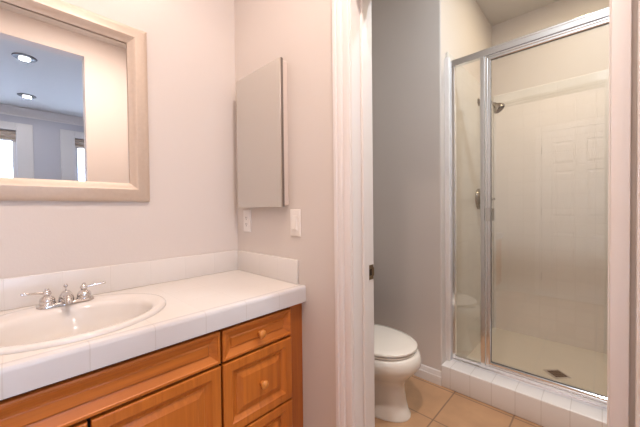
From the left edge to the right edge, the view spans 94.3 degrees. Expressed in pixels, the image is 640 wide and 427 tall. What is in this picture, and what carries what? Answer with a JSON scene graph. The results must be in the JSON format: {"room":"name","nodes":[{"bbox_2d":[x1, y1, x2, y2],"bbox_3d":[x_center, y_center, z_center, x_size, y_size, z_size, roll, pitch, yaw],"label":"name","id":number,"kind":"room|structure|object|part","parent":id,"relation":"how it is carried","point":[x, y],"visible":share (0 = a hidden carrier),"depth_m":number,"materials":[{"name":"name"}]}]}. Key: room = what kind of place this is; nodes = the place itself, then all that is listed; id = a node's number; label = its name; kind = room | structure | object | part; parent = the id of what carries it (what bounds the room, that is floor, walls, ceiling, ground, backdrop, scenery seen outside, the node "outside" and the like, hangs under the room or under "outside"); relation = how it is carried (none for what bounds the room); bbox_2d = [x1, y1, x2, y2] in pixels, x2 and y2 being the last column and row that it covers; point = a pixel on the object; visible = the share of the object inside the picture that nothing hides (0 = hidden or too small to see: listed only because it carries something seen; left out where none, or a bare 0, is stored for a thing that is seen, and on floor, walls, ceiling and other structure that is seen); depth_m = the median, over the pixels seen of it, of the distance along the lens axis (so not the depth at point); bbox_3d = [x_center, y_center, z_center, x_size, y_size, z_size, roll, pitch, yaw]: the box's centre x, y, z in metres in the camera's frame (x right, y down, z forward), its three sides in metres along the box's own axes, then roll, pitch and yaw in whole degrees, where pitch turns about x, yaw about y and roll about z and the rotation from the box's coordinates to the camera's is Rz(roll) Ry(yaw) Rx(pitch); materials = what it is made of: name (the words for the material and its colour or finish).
{"room":"bathroom","nodes":[
{"label":"bathroom","id":0,"kind":"room"},
{"bbox_2d":[0,0,237,278],"bbox_3d":[-1.108,-0.257,1.137,0.130,2.740,1.691,0,1,44],"label":"wall","id":1,"kind":"structure","parent":0,"point":[191,209],"depth_m":1.44,"materials":[{"name":"beige paint"}]},
{"bbox_2d":[0,0,149,201],"bbox_3d":[-0.997,-0.433,1.130,0.036,0.770,0.622,0,1,44],"label":"wall mirror","id":2,"kind":"object","parent":1,"relation":"attached to","point":[74,83],"visible":1,"depth_m":1.16,"materials":[{"name":"white mirror"}]},
{"bbox_2d":[0,250,237,310],"bbox_3d":[-0.999,0.281,1.151,0.010,0.112,1.540,0,1,44],"label":"backsplash","id":3,"kind":"structure","parent":1,"relation":"attached to","point":[118,277],"depth_m":1.27,"materials":[{"name":"white tile"}]},
{"bbox_2d":[371,0,491,370],"bbox_3d":[0.908,-0.303,2.518,0.703,2.740,1.188,0,1,44],"label":"wall","id":4,"kind":"structure","parent":0,"point":[411,39],"depth_m":2.00,"materials":[{"name":"beige paint"}]},
{"bbox_2d":[414,364,441,385],"bbox_3d":[0.508,1.036,2.105,0.703,0.086,0.016,0,1,44],"label":"baseboard","id":5,"kind":"structure","parent":4,"relation":"attached to","point":[427,373],"depth_m":1.91,"materials":[{"name":"white wood"}]},
{"bbox_2d":[446,52,493,356],"bbox_3d":[1.192,0.015,2.297,0.015,2.105,1.090,0,1,44],"label":"tiled wall","id":6,"kind":"structure","parent":4,"relation":"attached to","point":[467,86],"depth_m":2.18,"materials":[{"name":"beige tile"}]},
{"bbox_2d":[445,57,451,360],"bbox_3d":[0.828,-0.021,1.910,0.033,1.929,0.060,0,1,44],"label":"jamb","id":7,"kind":"object","parent":6,"relation":"attached to","point":[447,59],"visible":0.82,"depth_m":1.89,"materials":[{"name":"white tile"}]},
{"bbox_2d":[475,189,494,208],"bbox_3d":[1.293,-0.114,2.319,0.101,0.163,0.169,0,1,44],"label":"shower valve","id":8,"kind":"object","parent":6,"relation":"attached to","point":[477,195],"visible":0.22,"depth_m":2.29,"materials":[{"name":"silver metal"}]},
{"bbox_2d":[477,98,504,113],"bbox_3d":[1.318,-0.836,2.285,0.181,0.146,0.086,0,1,44],"label":"shower","id":9,"kind":"object","parent":6,"relation":"attached to","point":[497,107],"visible":0.88,"depth_m":2.24,"materials":[{"name":"silver metal"}]},
{"bbox_2d":[234,0,637,426],"bbox_3d":[0.233,-0.272,1.118,2.098,2.740,0.130,0,1,44],"label":"wall","id":10,"kind":"structure","parent":0,"point":[299,32],"depth_m":1.30,"materials":[{"name":"beige paint"}]},
{"bbox_2d":[243,210,250,231],"bbox_3d":[-0.402,0.040,1.634,0.069,0.121,0.009,0,1,44],"label":"power outlet","id":11,"kind":"object","parent":10,"relation":"attached to","point":[246,213],"visible":1,"depth_m":1.62,"materials":[{"name":"white plastic"}]},
{"bbox_2d":[245,215,247,226],"bbox_3d":[-0.404,0.040,1.632,0.034,0.068,0.003,0,1,44],"label":"receptacle","id":12,"kind":"object","parent":11,"relation":"attached to","point":[246,216],"depth_m":1.63,"materials":[{"name":"white plastic"}]},
{"bbox_2d":[236,57,288,207],"bbox_3d":[-0.298,-0.371,1.497,0.377,0.680,0.048,0,1,44],"label":"medicine cabinet","id":13,"kind":"object","parent":10,"relation":"attached to","point":[261,96],"visible":1,"depth_m":1.44,"materials":[{"name":"beige wood"}]},
{"bbox_3d":[-0.307,-0.371,1.486,0.377,0.680,0.013,0,1,44],"label":"door","id":14,"kind":"part","parent":13,"relation":"part of","materials":[{"name":"white wood"}]},
{"bbox_2d":[290,209,300,236],"bbox_3d":[-0.116,0.043,1.358,0.069,0.124,0.014,0,1,44],"label":"light switch","id":15,"kind":"object","parent":10,"relation":"attached to","point":[295,214],"visible":1,"depth_m":1.35,"materials":[{"name":"white plastic"}]},
{"bbox_2d":[332,0,631,426],"bbox_3d":[0.424,0.067,0.943,0.859,2.065,0.170,0,1,44],"label":"door frame","id":16,"kind":"structure","parent":10,"relation":"in","point":[351,19],"depth_m":1.14,"materials":[{"name":"white wood"}]},
{"bbox_3d":[0.360,0.068,0.902,0.824,2.065,0.022,0,1,44],"label":"casing","id":17,"kind":"part","parent":16,"relation":"part of","materials":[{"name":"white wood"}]},
{"bbox_3d":[0.209,0.242,1.226,0.007,0.060,0.041,0,1,44],"label":"strike plate","id":18,"kind":"part","parent":16,"relation":"part of","materials":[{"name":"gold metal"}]},
{"bbox_3d":[0.478,0.070,0.997,0.854,2.055,0.018,0,1,44],"label":"casing","id":19,"kind":"part","parent":16,"relation":"part of","materials":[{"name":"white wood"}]},
{"bbox_3d":[0.643,0.107,0.638,0.030,1.990,0.016,0,1,44],"label":"casing","id":20,"kind":"part","parent":16,"relation":"part of","materials":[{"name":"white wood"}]},
{"bbox_2d":[635,0,639,426],"bbox_3d":[0.687,0.070,0.583,0.090,2.065,0.034,0,1,44],"label":"trim","id":21,"kind":"structure","parent":10,"relation":"attached to","point":[637,322],"depth_m":0.60,"materials":[{"name":"white wood"}]},
{"bbox_2d":[375,375,542,426],"bbox_3d":[0.012,1.166,0.850,2.158,0.120,2.762,0,1,44],"label":"floor","id":22,"kind":"structure","parent":0,"point":[430,404],"depth_m":1.62,"materials":[{"name":"tile"}]},
{"bbox_2d":[0,303,302,426],"bbox_3d":[-0.785,0.761,0.961,0.585,0.703,1.540,0,1,44],"label":"vanity cabinet","id":23,"kind":"object","parent":22,"relation":"on","point":[249,373],"visible":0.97,"depth_m":0.98,"materials":[{"name":"brown wood"}]},
{"bbox_3d":[-0.734,0.776,0.648,0.018,0.458,0.367,0,1,44],"label":"door","id":24,"kind":"part","parent":23,"relation":"part of","materials":[{"name":"brown wood"}]},
{"bbox_3d":[-0.609,0.478,0.779,0.018,0.113,0.740,0,1,44],"label":"false drawer","id":25,"kind":"part","parent":23,"relation":"part of","materials":[{"name":"brown wood"}]},
{"bbox_2d":[0,250,305,399],"bbox_3d":[-0.798,0.316,0.961,0.564,0.181,1.540,0,1,44],"label":"countertop","id":26,"kind":"structure","parent":23,"relation":"on","point":[203,294],"depth_m":1.11,"materials":[{"name":"white tile"}]},
{"bbox_2d":[20,281,105,309],"bbox_3d":[-0.899,0.290,1.056,0.108,0.070,0.235,0,1,44],"label":"faucet","id":27,"kind":"object","parent":26,"relation":"on","point":[66,297],"visible":1,"depth_m":1.04,"materials":[{"name":"silver metal"}]},
{"bbox_3d":[-0.976,0.274,1.009,0.010,0.016,0.061,0,1,36],"label":"lever","id":28,"kind":"part","parent":27,"relation":"part of","materials":[{"name":"silver metal"}]},
{"bbox_3d":[-0.954,0.289,1.038,0.047,0.057,0.047,0,1,44],"label":"handle","id":29,"kind":"part","parent":27,"relation":"part of","materials":[{"name":"silver metal"}]},
{"bbox_3d":[-0.918,0.319,1.075,0.054,0.012,0.160,0,1,44],"label":"plate","id":30,"kind":"part","parent":27,"relation":"part of","materials":[{"name":"silver metal"}]},
{"bbox_3d":[-0.897,0.297,1.055,0.103,0.039,0.046,0,1,44],"label":"spout","id":31,"kind":"part","parent":27,"relation":"part of","materials":[{"name":"silver metal"}]},
{"bbox_3d":[-0.883,0.287,1.112,0.047,0.057,0.047,0,1,44],"label":"handle","id":32,"kind":"part","parent":27,"relation":"part of","materials":[{"name":"silver metal"}]},
{"bbox_3d":[-0.856,0.271,1.135,0.061,0.016,0.010,-1,1,-39],"label":"lever","id":33,"kind":"part","parent":27,"relation":"part of","materials":[{"name":"silver metal"}]},
{"bbox_2d":[0,293,165,354],"bbox_3d":[-0.792,0.400,0.957,0.456,0.152,0.536,0,1,44],"label":"sink basin","id":34,"kind":"object","parent":26,"relation":"in","point":[29,329],"visible":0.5,"depth_m":1.01,"materials":[{"name":"white ceramic"}]},
{"bbox_3d":[-0.476,0.769,0.919,0.018,0.458,0.365,0,1,44],"label":"door","id":35,"kind":"part","parent":23,"relation":"part of","materials":[{"name":"brown wood"}]},
{"bbox_3d":[-0.239,0.467,1.168,0.018,0.113,0.319,0,1,44],"label":"drawer","id":36,"kind":"part","parent":23,"relation":"part of","materials":[{"name":"brown wood"}]},
{"bbox_3d":[-0.236,0.665,1.171,0.018,0.264,0.319,0,1,44],"label":"drawer","id":37,"kind":"part","parent":23,"relation":"part of","materials":[{"name":"brown wood"}]},
{"bbox_3d":[-0.227,0.469,1.157,0.031,0.033,0.033,0,1,44],"label":"knob","id":38,"kind":"part","parent":23,"relation":"part of","materials":[{"name":"brown wood"}]},
{"bbox_3d":[-0.219,0.667,1.160,0.031,0.033,0.033,0,1,44],"label":"knob","id":39,"kind":"part","parent":23,"relation":"part of","materials":[{"name":"brown wood"}]},
{"bbox_3d":[-0.234,0.898,1.175,0.018,0.186,0.319,0,1,44],"label":"drawer","id":40,"kind":"part","parent":23,"relation":"part of","materials":[{"name":"brown wood"}]},
{"bbox_3d":[-0.617,0.712,0.799,0.020,0.603,1.540,0,1,44],"label":"frame","id":41,"kind":"part","parent":23,"relation":"part of","materials":[{"name":"brown wood"}]},
{"bbox_2d":[374,324,420,422],"bbox_3d":[0.239,0.726,1.781,0.733,0.721,0.472,0,1,44],"label":"toilet","id":42,"kind":"object","parent":22,"relation":"on","point":[397,357],"visible":0.32,"depth_m":1.56,"materials":[{"name":"beige ceramic"}]},
{"bbox_3d":[0.330,0.734,1.694,0.430,0.014,0.364,0,1,44],"label":"seat","id":43,"kind":"part","parent":42,"relation":"part of","materials":[{"name":"beige ceramic"}]},
{"bbox_3d":[0.330,0.714,1.694,0.439,0.022,0.368,0,1,44],"label":"lid","id":44,"kind":"part","parent":42,"relation":"part of","materials":[{"name":"beige ceramic"}]},
{"bbox_2d":[441,360,606,426],"bbox_3d":[1.246,1.013,1.519,1.173,0.135,0.183,0,1,44],"label":"curb","id":45,"kind":"object","parent":22,"relation":"on","point":[537,406],"visible":0.78,"depth_m":1.58,"materials":[{"name":"white tile"}]},
{"bbox_2d":[450,7,608,411],"bbox_3d":[1.261,-0.009,1.511,1.144,1.906,0.088,0,1,44],"label":"shower door frame","id":46,"kind":"structure","parent":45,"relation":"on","point":[600,18],"depth_m":1.75,"materials":[{"name":"silver metal"}]},
{"bbox_3d":[0.980,0.002,1.782,0.025,1.854,0.036,0,1,44],"label":"post","id":47,"kind":"part","parent":46,"relation":"part of","materials":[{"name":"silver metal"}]},
{"bbox_3d":[1.006,0.005,1.754,0.028,0.077,0.088,0,1,44],"label":"handle","id":48,"kind":"part","parent":46,"relation":"part of","materials":[{"name":"silver metal"}]},
{"bbox_3d":[1.251,-0.943,1.496,1.144,0.038,0.039,0,1,44],"label":"header rail","id":49,"kind":"part","parent":46,"relation":"part of","materials":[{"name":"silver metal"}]},
{"bbox_2d":[476,0,558,25],"bbox_3d":[1.019,-1.684,-0.464,5.408,0.120,5.600,0,1,44],"label":"ceiling","id":50,"kind":"structure","parent":0,"point":[495,11],"depth_m":2.42,"materials":[{"name":"grey paint"}]},
{"bbox_2d":[466,327,606,395],"bbox_3d":[1.651,1.106,1.935,1.158,0.126,0.995,0,1,44],"label":"floor","id":51,"kind":"structure","parent":0,"point":[587,369],"depth_m":2.14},
{"bbox_2d":[543,369,570,378],"bbox_3d":[1.541,1.042,1.931,0.104,0.004,0.104,-1,1,-1],"label":"shower drain","id":52,"kind":"object","parent":51,"relation":"on","point":[556,373],"visible":1,"depth_m":1.93,"materials":[{"name":"silver metal"}]},
{"bbox_2d":[492,0,608,96],"bbox_3d":[2.024,-0.312,2.331,1.173,2.740,0.120,0,1,44],"label":"wall","id":53,"kind":"structure","parent":0,"point":[584,53],"depth_m":2.39,"materials":[{"name":"beige paint"}]},
{"bbox_2d":[493,69,608,353],"bbox_3d":[1.987,0.006,2.283,1.158,2.105,0.015,0,1,44],"label":"tiled wall","id":54,"kind":"structure","parent":53,"relation":"attached to","point":[550,140],"depth_m":2.38,"materials":[{"name":"beige tile"}]}
]}

